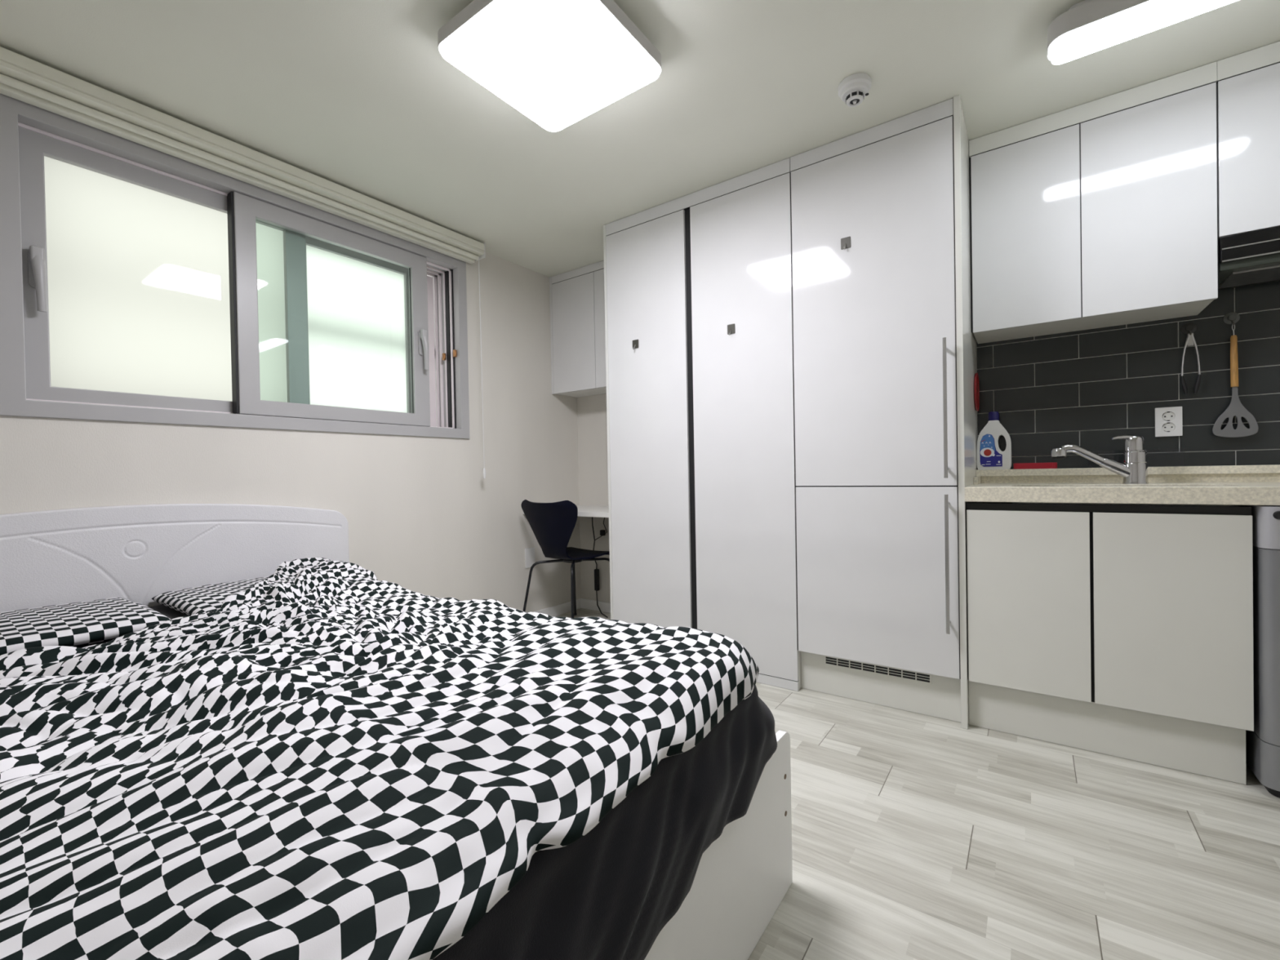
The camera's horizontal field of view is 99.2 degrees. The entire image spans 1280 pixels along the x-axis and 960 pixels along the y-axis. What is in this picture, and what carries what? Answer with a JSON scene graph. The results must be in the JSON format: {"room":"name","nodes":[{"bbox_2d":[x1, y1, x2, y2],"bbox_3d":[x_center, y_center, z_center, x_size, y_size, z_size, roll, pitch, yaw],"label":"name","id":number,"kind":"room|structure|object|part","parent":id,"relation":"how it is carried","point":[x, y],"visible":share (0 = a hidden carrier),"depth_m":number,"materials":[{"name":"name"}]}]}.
{"room":"studio apartment","nodes":[
{"label":"studio apartment","id":0,"kind":"room"},
{"bbox_2d":[0,252,581,612],"bbox_3d":[-1.737,-0.189,2.333,0.260,2.300,4.270,-1,1,36],"label":"wall","id":1,"kind":"structure","parent":0,"point":[422,515],"depth_m":2.88,"materials":[{"name":"paint"}]},
{"bbox_2d":[0,93,469,439],"bbox_3d":[-1.597,-0.741,2.474,0.293,1.043,1.785,-1,1,36],"label":"window","id":2,"kind":"structure","parent":1,"relation":"in","point":[140,283],"depth_m":2.18,"materials":[{"name":"white plastic"}]},
{"bbox_3d":[-1.995,-0.665,1.804,0.054,0.214,0.036,-1,1,36],"label":"handle","id":3,"kind":"part","parent":2,"relation":"part of","materials":[{"name":"white plastic"}]},
{"bbox_3d":[-1.796,-0.725,2.158,0.036,0.910,0.876,-1,1,36],"label":"sash","id":4,"kind":"part","parent":2,"relation":"part of","materials":[{"name":"white plastic"}]},
{"bbox_3d":[-1.808,-0.717,2.152,0.001,0.801,0.748,-1,1,36],"label":"pane","id":5,"kind":"part","parent":2,"relation":"part of","materials":[{"name":"white glass"}]},
{"bbox_2d":[0,46,485,478],"bbox_3d":[-1.775,-0.652,1.960,0.120,1.345,2.939,-1,1,36],"label":"roller blind","id":6,"kind":"object","parent":2,"relation":"attached to","point":[23,78],"visible":1,"depth_m":2.08,"materials":[{"name":"fabric"}]},
{"bbox_3d":[-0.910,-0.668,3.123,0.005,1.210,0.031,-1,1,-3],"label":"pull cord","id":7,"kind":"part","parent":6,"relation":"part of","materials":[{"name":"white plastic"}]},
{"bbox_3d":[-1.413,-0.736,2.601,0.036,0.910,0.876,-1,1,36],"label":"sash","id":8,"kind":"part","parent":2,"relation":"part of","materials":[{"name":"white plastic"}]},
{"bbox_3d":[-1.452,-0.735,2.823,0.001,0.815,0.526,-1,1,36],"label":"pane","id":9,"kind":"part","parent":2,"relation":"part of","materials":[{"name":"white glass"}]},
{"bbox_3d":[-1.441,-0.738,2.830,0.030,0.904,0.625,-1,1,36],"label":"sash","id":10,"kind":"part","parent":2,"relation":"part of","materials":[{"name":"glass"}]},
{"bbox_3d":[-1.147,-0.692,2.894,0.054,0.214,0.036,-1,1,36],"label":"handle","id":11,"kind":"part","parent":2,"relation":"part of","materials":[{"name":"white plastic"}]},
{"bbox_3d":[-1.454,-0.738,2.882,0.028,0.889,0.814,-1,1,36],"label":"sash","id":12,"kind":"part","parent":2,"relation":"part of","materials":[{"name":"pink plastic"}]},
{"bbox_2d":[524,546,535,568],"bbox_3d":[-0.711,0.502,3.520,0.008,0.125,0.080,-1,1,36],"label":"power socket","id":13,"kind":"object","parent":1,"relation":"attached to","point":[529,553],"visible":0.89,"depth_m":3.51,"materials":[{"name":"white plastic"}]},
{"bbox_2d":[533,598,581,616],"bbox_3d":[-0.878,0.900,3.281,0.008,0.070,1.550,-1,1,36],"label":"baseboard","id":14,"kind":"structure","parent":1,"relation":"attached to","point":[560,609],"depth_m":3.74,"materials":[{"name":"white wood"}]},
{"bbox_2d":[577,393,610,602],"bbox_3d":[1.245,-0.249,2.757,4.090,2.300,0.100,-1,1,36],"label":"wall","id":15,"kind":"structure","parent":0,"point":[592,424],"depth_m":3.83,"materials":[{"name":"paint"}]},
{"bbox_2d":[523,505,608,517],"bbox_3d":[-0.277,0.195,3.470,0.777,0.029,0.534,-1,1,36],"label":"desk","id":16,"kind":"object","parent":15,"relation":"attached to","point":[598,511],"visible":0.33,"depth_m":3.21,"materials":[{"name":"white"}]},
{"bbox_2d":[591,516,607,617],"bbox_3d":[-0.254,0.562,3.736,0.068,0.708,0.228,-1,1,-29],"label":"power cable","id":17,"kind":"object","parent":16,"relation":"hanging from","point":[602,532],"visible":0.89,"depth_m":3.78,"materials":[{"name":"black plastic"}]},
{"bbox_2d":[549,260,606,397],"bbox_3d":[-0.218,-0.984,3.571,0.776,0.790,0.254,-1,1,36],"label":"upper cabinet","id":18,"kind":"object","parent":15,"relation":"attached to","point":[577,296],"visible":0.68,"depth_m":3.55,"materials":[{"name":"white laminate"}]},
{"bbox_3d":[-0.127,-0.957,3.361,0.382,0.738,0.018,-1,1,36],"label":"door","id":19,"kind":"part","parent":18,"relation":"part of","materials":[{"name":"white paint"}]},
{"bbox_2d":[581,598,610,613],"bbox_3d":[-0.114,0.882,3.693,0.770,0.070,0.008,-1,1,36],"label":"baseboard","id":20,"kind":"structure","parent":15,"relation":"attached to","point":[604,606],"depth_m":3.83,"materials":[{"name":"white wood"}]},
{"bbox_2d":[968,61,1218,343],"bbox_3d":[1.731,-1.006,2.149,0.712,0.789,0.290,-1,1,36],"label":"upper cabinet","id":21,"kind":"object","parent":15,"relation":"attached to","point":[1103,212],"visible":1,"depth_m":2.01,"materials":[{"name":"white laminate"}]},
{"bbox_3d":[1.508,-0.967,2.142,0.347,0.720,0.018,-1,1,36],"label":"door","id":22,"kind":"part","parent":21,"relation":"part of","materials":[{"name":"white paint"}]},
{"bbox_3d":[1.795,-0.970,1.936,0.354,0.720,0.018,-1,1,36],"label":"door","id":23,"kind":"part","parent":21,"relation":"part of","materials":[{"name":"white paint"}]},
{"bbox_2d":[976,281,1279,469],"bbox_3d":[2.162,-0.408,2.028,1.546,0.840,0.008,-1,1,36],"label":"backsplash","id":24,"kind":"structure","parent":15,"relation":"attached to","point":[1086,388],"depth_m":2.15,"materials":[{"name":"grey tile"}]},
{"bbox_2d":[1155,406,1182,436],"bbox_3d":[2.044,-0.225,2.107,0.076,0.112,0.008,-1,1,36],"label":"power socket","id":25,"kind":"object","parent":15,"relation":"attached to","point":[1164,420],"visible":1,"depth_m":2.11,"materials":[{"name":"white plastic"}]},
{"bbox_2d":[1162,411,1174,421],"bbox_3d":[2.045,-0.246,2.108,0.037,0.037,0.003,-1,1,36],"label":"outlet","id":26,"kind":"object","parent":25,"relation":"attached to","point":[1169,415],"depth_m":2.11,"materials":[{"name":"white plastic"}]},
{"bbox_2d":[1162,422,1174,431],"bbox_3d":[2.046,-0.204,2.109,0.037,0.037,0.003,-1,1,36],"label":"outlet","id":27,"kind":"object","parent":25,"relation":"attached to","point":[1166,426],"depth_m":2.11,"materials":[{"name":"white plastic"}]},
{"bbox_2d":[1181,322,1196,335],"bbox_3d":[2.079,-0.570,2.059,0.044,0.055,0.031,-1,1,36],"label":"hook","id":28,"kind":"object","parent":15,"relation":"attached to","point":[1189,327],"visible":1,"depth_m":2.06,"materials":[{"name":"grey plastic"}]},
{"bbox_2d":[1180,333,1200,394],"bbox_3d":[2.077,-0.439,2.054,0.055,0.228,0.013,-1,1,36],"label":"tongs","id":29,"kind":"object","parent":15,"relation":"attached to","point":[1190,340],"visible":1,"depth_m":2.05,"materials":[{"name":"metal"}]},
{"bbox_2d":[1222,311,1239,325],"bbox_3d":[2.169,-0.590,1.994,0.044,0.055,0.031,-1,1,36],"label":"hook","id":30,"kind":"object","parent":15,"relation":"attached to","point":[1232,317],"visible":1,"depth_m":2.00,"materials":[{"name":"grey plastic"}]},
{"bbox_2d":[1212,324,1258,437],"bbox_3d":[2.170,-0.363,1.988,0.116,0.416,0.020,-1,1,36],"label":"spatula","id":31,"kind":"object","parent":15,"relation":"attached to","point":[1236,408],"visible":1,"depth_m":1.98,"materials":[{"name":"plastic"}]},
{"bbox_3d":[2.168,-0.434,1.988,0.021,0.187,0.020,-1,1,36],"label":"handle","id":32,"kind":"part","parent":31,"relation":"part of","materials":[{"name":"brown wood"}]},
{"bbox_2d":[1216,41,1279,239],"bbox_3d":[2.354,-1.114,1.699,0.828,0.586,0.290,-1,1,36],"label":"upper cabinet","id":33,"kind":"object","parent":15,"relation":"attached to","point":[1248,82],"visible":0.81,"depth_m":1.78,"materials":[{"name":"white laminate"}]},
{"bbox_2d":[1217,226,1279,289],"bbox_3d":[2.266,-0.760,1.763,0.597,0.119,0.297,-1,1,36],"label":"range hood","id":34,"kind":"object","parent":33,"relation":"attached to","point":[1251,258],"visible":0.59,"depth_m":1.80,"materials":[{"name":"grey metal"}]},
{"bbox_2d":[0,0,1279,277],"bbox_3d":[-0.098,-1.387,1.127,4.350,0.060,4.270,-1,1,36],"label":"ceiling","id":35,"kind":"structure","parent":0,"point":[361,96],"depth_m":1.87,"materials":[{"name":"paint"}]},
{"bbox_2d":[437,0,661,131],"bbox_3d":[-0.264,-1.311,1.656,0.499,0.096,0.496,-1,1,36],"label":"ceiling light","id":36,"kind":"object","parent":35,"relation":"attached to","point":[558,63],"visible":1,"depth_m":1.62,"materials":[{"name":"grey plastic"}]},
{"bbox_2d":[838,72,871,106],"bbox_3d":[0.748,-1.347,1.899,0.108,0.068,0.108,-1,1,36],"label":"smoke detector","id":37,"kind":"object","parent":35,"relation":"attached to","point":[852,90],"visible":1,"depth_m":1.87,"materials":[{"name":"white plastic"}]},
{"bbox_2d":[1047,0,1238,64],"bbox_3d":[1.508,-1.339,1.468,0.656,0.101,0.135,-1,1,36],"label":"ceiling light","id":38,"kind":"object","parent":35,"relation":"attached to","point":[1088,27],"visible":1,"depth_m":1.55,"materials":[{"name":"grey plastic"}]},
{"bbox_3d":[1.507,-1.376,1.468,0.560,0.026,0.085,-1,1,36],"label":"mounting plate","id":39,"kind":"part","parent":38,"relation":"part of","materials":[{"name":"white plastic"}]},
{"bbox_2d":[553,608,1279,959],"bbox_3d":[-0.054,0.972,1.152,4.350,0.060,4.270,-1,1,36],"label":"floor","id":40,"kind":"structure","parent":0,"point":[915,836],"depth_m":1.35,"materials":[{"name":"grey wood"}]},
{"bbox_2d":[0,503,792,959],"bbox_3d":[-0.942,0.518,1.333,2.182,0.875,1.499,-1,1,36],"label":"bed","id":41,"kind":"object","parent":40,"relation":"on","point":[139,553],"visible":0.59,"depth_m":1.80,"materials":[{"name":"white wood"}]},
{"bbox_3d":[-1.815,0.328,1.956,0.040,0.476,1.499,-1,1,36],"label":"headboard","id":42,"kind":"part","parent":41,"relation":"part of","materials":[{"name":"white wood"}]},
{"bbox_3d":[-0.060,0.766,0.705,0.018,0.359,1.384,-1,1,36],"label":"footboard","id":43,"kind":"part","parent":41,"relation":"part of","materials":[{"name":"white wood"}]},
{"bbox_3d":[-0.957,0.566,1.306,2.092,0.213,1.273,-1,1,36],"label":"mattress","id":44,"kind":"object","parent":41,"relation":"on","visible":0},
{"bbox_2d":[75,604,777,959],"bbox_3d":[-0.911,0.596,1.299,2.153,0.309,1.315,-1,1,36],"label":"fitted sheet","id":45,"kind":"object","parent":44,"relation":"on","point":[609,893],"visible":0.23,"depth_m":0.76,"materials":[{"name":"black fabric"}]},
{"bbox_2d":[0,597,170,655],"bbox_3d":[-1.770,0.422,1.507,0.530,0.062,0.627,-1,1,36],"label":"pillow","id":46,"kind":"object","parent":45,"relation":"on","point":[73,624],"visible":0.86,"depth_m":1.52,"materials":[{"name":"fabric"}]},
{"bbox_2d":[151,576,268,615],"bbox_3d":[-1.392,0.413,2.041,0.520,0.055,0.555,-1,1,36],"label":"pillow","id":47,"kind":"object","parent":45,"relation":"on","point":[209,597],"visible":0.42,"depth_m":1.87,"materials":[{"name":"fabric"}]},
{"bbox_2d":[0,557,759,959],"bbox_3d":[-0.905,0.378,1.229,2.060,0.116,1.326,-1,1,36],"label":"duvet","id":48,"kind":"object","parent":45,"relation":"on","point":[331,760],"visible":1,"depth_m":0.76,"materials":[{"name":"fabric"}]},
{"bbox_2d":[520,499,609,617],"bbox_3d":[-0.420,0.519,3.387,0.460,0.812,0.519,-1,1,36],"label":"dining chair","id":49,"kind":"object","parent":40,"relation":"on","point":[553,525],"visible":0.91,"depth_m":3.21,"materials":[{"name":"blue"}]},
{"bbox_3d":[-0.596,0.711,3.356,0.302,0.435,0.021,-1,1,-15],"label":"leg","id":50,"kind":"part","parent":49,"relation":"part of","materials":[{"name":"black metal"}]},
{"bbox_3d":[-0.418,0.498,3.390,0.120,0.018,0.120,-1,1,36],"label":"mounting plate","id":51,"kind":"part","parent":49,"relation":"part of","materials":[{"name":"black metal"}]},
{"bbox_3d":[-0.391,0.709,3.208,0.021,0.435,0.302,-1,1,-3],"label":"leg","id":52,"kind":"part","parent":49,"relation":"part of","materials":[{"name":"black metal"}]},
{"bbox_3d":[-0.438,0.706,3.577,0.021,0.435,0.302,-1,1,-3],"label":"leg","id":53,"kind":"part","parent":49,"relation":"part of","materials":[{"name":"black metal"}]},
{"bbox_3d":[-0.232,0.703,3.429,0.302,0.435,0.021,-1,1,-15],"label":"leg","id":54,"kind":"part","parent":49,"relation":"part of","materials":[{"name":"black metal"}]},
{"bbox_2d":[603,157,801,691],"bbox_3d":[0.424,-0.234,2.900,1.033,2.298,0.624,-1,1,36],"label":"wardrobe","id":55,"kind":"object","parent":40,"relation":"on","point":[700,416],"visible":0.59,"depth_m":2.58,"materials":[{"name":"white laminate"}]},
{"bbox_3d":[-0.165,-0.224,2.951,0.016,2.298,0.020,-1,1,36],"label":"panel","id":56,"kind":"part","parent":55,"relation":"part of","materials":[{"name":"white wood"}]},
{"bbox_2d":[632,339,638,350],"bbox_3d":[-0.030,-0.699,2.815,0.038,0.055,0.027,-1,1,36],"label":"hook","id":57,"kind":"object","parent":55,"relation":"attached to","point":[635,343],"visible":1,"depth_m":2.82,"materials":[{"name":"silver metal"}]},
{"bbox_3d":[0.039,-0.216,2.804,0.486,2.190,0.018,-1,1,36],"label":"door","id":58,"kind":"part","parent":55,"relation":"part of","materials":[{"name":"white paint"}]},
{"bbox_2d":[727,323,735,335],"bbox_3d":[0.413,-0.689,2.497,0.038,0.055,0.027,-1,1,36],"label":"hook","id":59,"kind":"object","parent":55,"relation":"attached to","point":[731,328],"visible":1,"depth_m":2.50,"materials":[{"name":"silver metal"}]},
{"bbox_3d":[0.466,-0.221,2.497,0.494,2.190,0.018,-1,1,36],"label":"door","id":60,"kind":"part","parent":55,"relation":"part of","materials":[{"name":"white paint"}]},
{"bbox_2d":[790,97,960,722],"bbox_3d":[1.077,-0.241,2.401,0.612,2.298,0.672,-1,1,36],"label":"built-in refrigerator","id":61,"kind":"object","parent":40,"relation":"on","point":[874,344],"visible":0.96,"depth_m":2.15,"materials":[{"name":"white laminate"}]},
{"bbox_2d":[840,236,850,249],"bbox_3d":[0.826,-0.953,2.194,0.038,0.055,0.027,-1,1,36],"label":"hook","id":62,"kind":"object","parent":61,"relation":"attached to","point":[845,242],"visible":1,"depth_m":2.20,"materials":[{"name":"silver metal"}]},
{"bbox_3d":[0.908,-0.649,2.169,0.604,1.344,0.018,-1,1,36],"label":"door","id":63,"kind":"part","parent":61,"relation":"part of","materials":[{"name":"white paint"}]},
{"bbox_3d":[0.927,0.381,2.180,0.604,0.708,0.018,-1,1,36],"label":"door","id":64,"kind":"part","parent":61,"relation":"part of","materials":[{"name":"white paint"}]},
{"bbox_3d":[1.116,-0.262,1.988,0.012,0.508,0.048,-1,1,36],"label":"handle","id":65,"kind":"part","parent":61,"relation":"part of","materials":[{"name":"metal"}]},
{"bbox_3d":[1.127,0.305,1.994,0.012,0.508,0.048,-1,1,36],"label":"handle","id":66,"kind":"part","parent":61,"relation":"part of","materials":[{"name":"metal"}]},
{"bbox_2d":[953,94,977,728],"bbox_3d":[1.348,-0.245,2.235,0.021,2.299,0.627,-1,1,36],"label":"end panel","id":67,"kind":"object","parent":40,"relation":"on","point":[966,356],"visible":0.64,"depth_m":1.99,"materials":[{"name":"white laminate"}]},
{"bbox_2d":[973,372,979,411],"bbox_3d":[1.472,-0.384,2.382,0.011,0.168,0.168,-1,1,36],"label":"round lid","id":68,"kind":"object","parent":67,"relation":"hanging from","point":[976,386],"visible":1,"depth_m":2.35,"materials":[{"name":"red plastic"}]},
{"bbox_2d":[965,502,1253,784],"bbox_3d":[1.659,0.488,2.027,0.712,0.825,0.608,-1,1,36],"label":"base cabinet","id":69,"kind":"object","parent":40,"relation":"on","point":[1124,631],"visible":0.99,"depth_m":1.75,"materials":[{"name":"white"}]},
{"bbox_3d":[1.339,0.419,1.891,0.346,0.625,0.018,-1,1,36],"label":"door","id":70,"kind":"part","parent":69,"relation":"part of","materials":[{"name":"beige paint"}]},
{"bbox_3d":[1.484,0.092,1.788,0.711,0.024,0.012,-1,1,36],"label":"finger rail","id":71,"kind":"part","parent":69,"relation":"part of","materials":[{"name":"black metal"}]},
{"bbox_2d":[964,464,1279,505],"bbox_3d":[1.983,0.009,1.772,1.545,0.112,0.630,-1,1,36],"label":"countertop","id":72,"kind":"structure","parent":69,"relation":"on","point":[1235,485],"depth_m":1.89,"materials":[{"name":"beige stone"}]},
{"bbox_2d":[976,411,1011,469],"bbox_3d":[1.559,-0.173,2.399,0.126,0.255,0.073,-1,1,36],"label":"detergent bottle","id":73,"kind":"object","parent":72,"relation":"on","point":[989,455],"visible":0.98,"depth_m":2.37,"materials":[{"name":"white plastic"}]},
{"bbox_2d":[1013,462,1057,469],"bbox_3d":[1.675,-0.060,2.311,0.150,0.025,0.080,-1,1,36],"label":"tray","id":74,"kind":"object","parent":72,"relation":"on","point":[1020,465],"visible":0.99,"depth_m":2.28,"materials":[{"name":"red plastic"}]},
{"bbox_2d":[1050,435,1148,484],"bbox_3d":[1.700,-0.074,2.018,0.290,0.179,0.071,-1,1,18],"label":"faucet","id":75,"kind":"object","parent":72,"relation":"on","point":[1134,468],"visible":1,"depth_m":1.98,"materials":[{"name":"silver metal"}]},
{"bbox_3d":[1.748,-0.046,2.003,0.099,0.079,0.043,-1,1,21],"label":"spout","id":76,"kind":"part","parent":75,"relation":"part of","materials":[{"name":"silver metal"}]},
{"bbox_3d":[1.779,-0.137,1.994,0.101,0.057,0.055,-1,1,20],"label":"lever","id":77,"kind":"part","parent":75,"relation":"part of","materials":[{"name":"silver metal"}]},
{"bbox_3d":[1.631,0.416,1.682,0.354,0.625,0.018,-1,1,36],"label":"door","id":78,"kind":"part","parent":69,"relation":"part of","materials":[{"name":"beige paint"}]},
{"bbox_2d":[1244,505,1279,798],"bbox_3d":[2.170,0.481,1.601,0.595,0.828,0.608,-1,1,36],"label":"washing machine","id":79,"kind":"object","parent":40,"relation":"on","point":[1263,744],"visible":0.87,"depth_m":1.54,"materials":[{"name":"grey metal"}]},
{"bbox_3d":[2.168,0.126,1.603,0.595,0.118,0.592,-1,1,36],"label":"control panel","id":80,"kind":"part","parent":79,"relation":"part of","materials":[{"name":"grey"}]},
{"bbox_3d":[2.181,0.803,1.611,0.591,0.126,0.590,-1,1,36],"label":"kick panel","id":81,"kind":"part","parent":79,"relation":"part of","materials":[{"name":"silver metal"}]}
]}

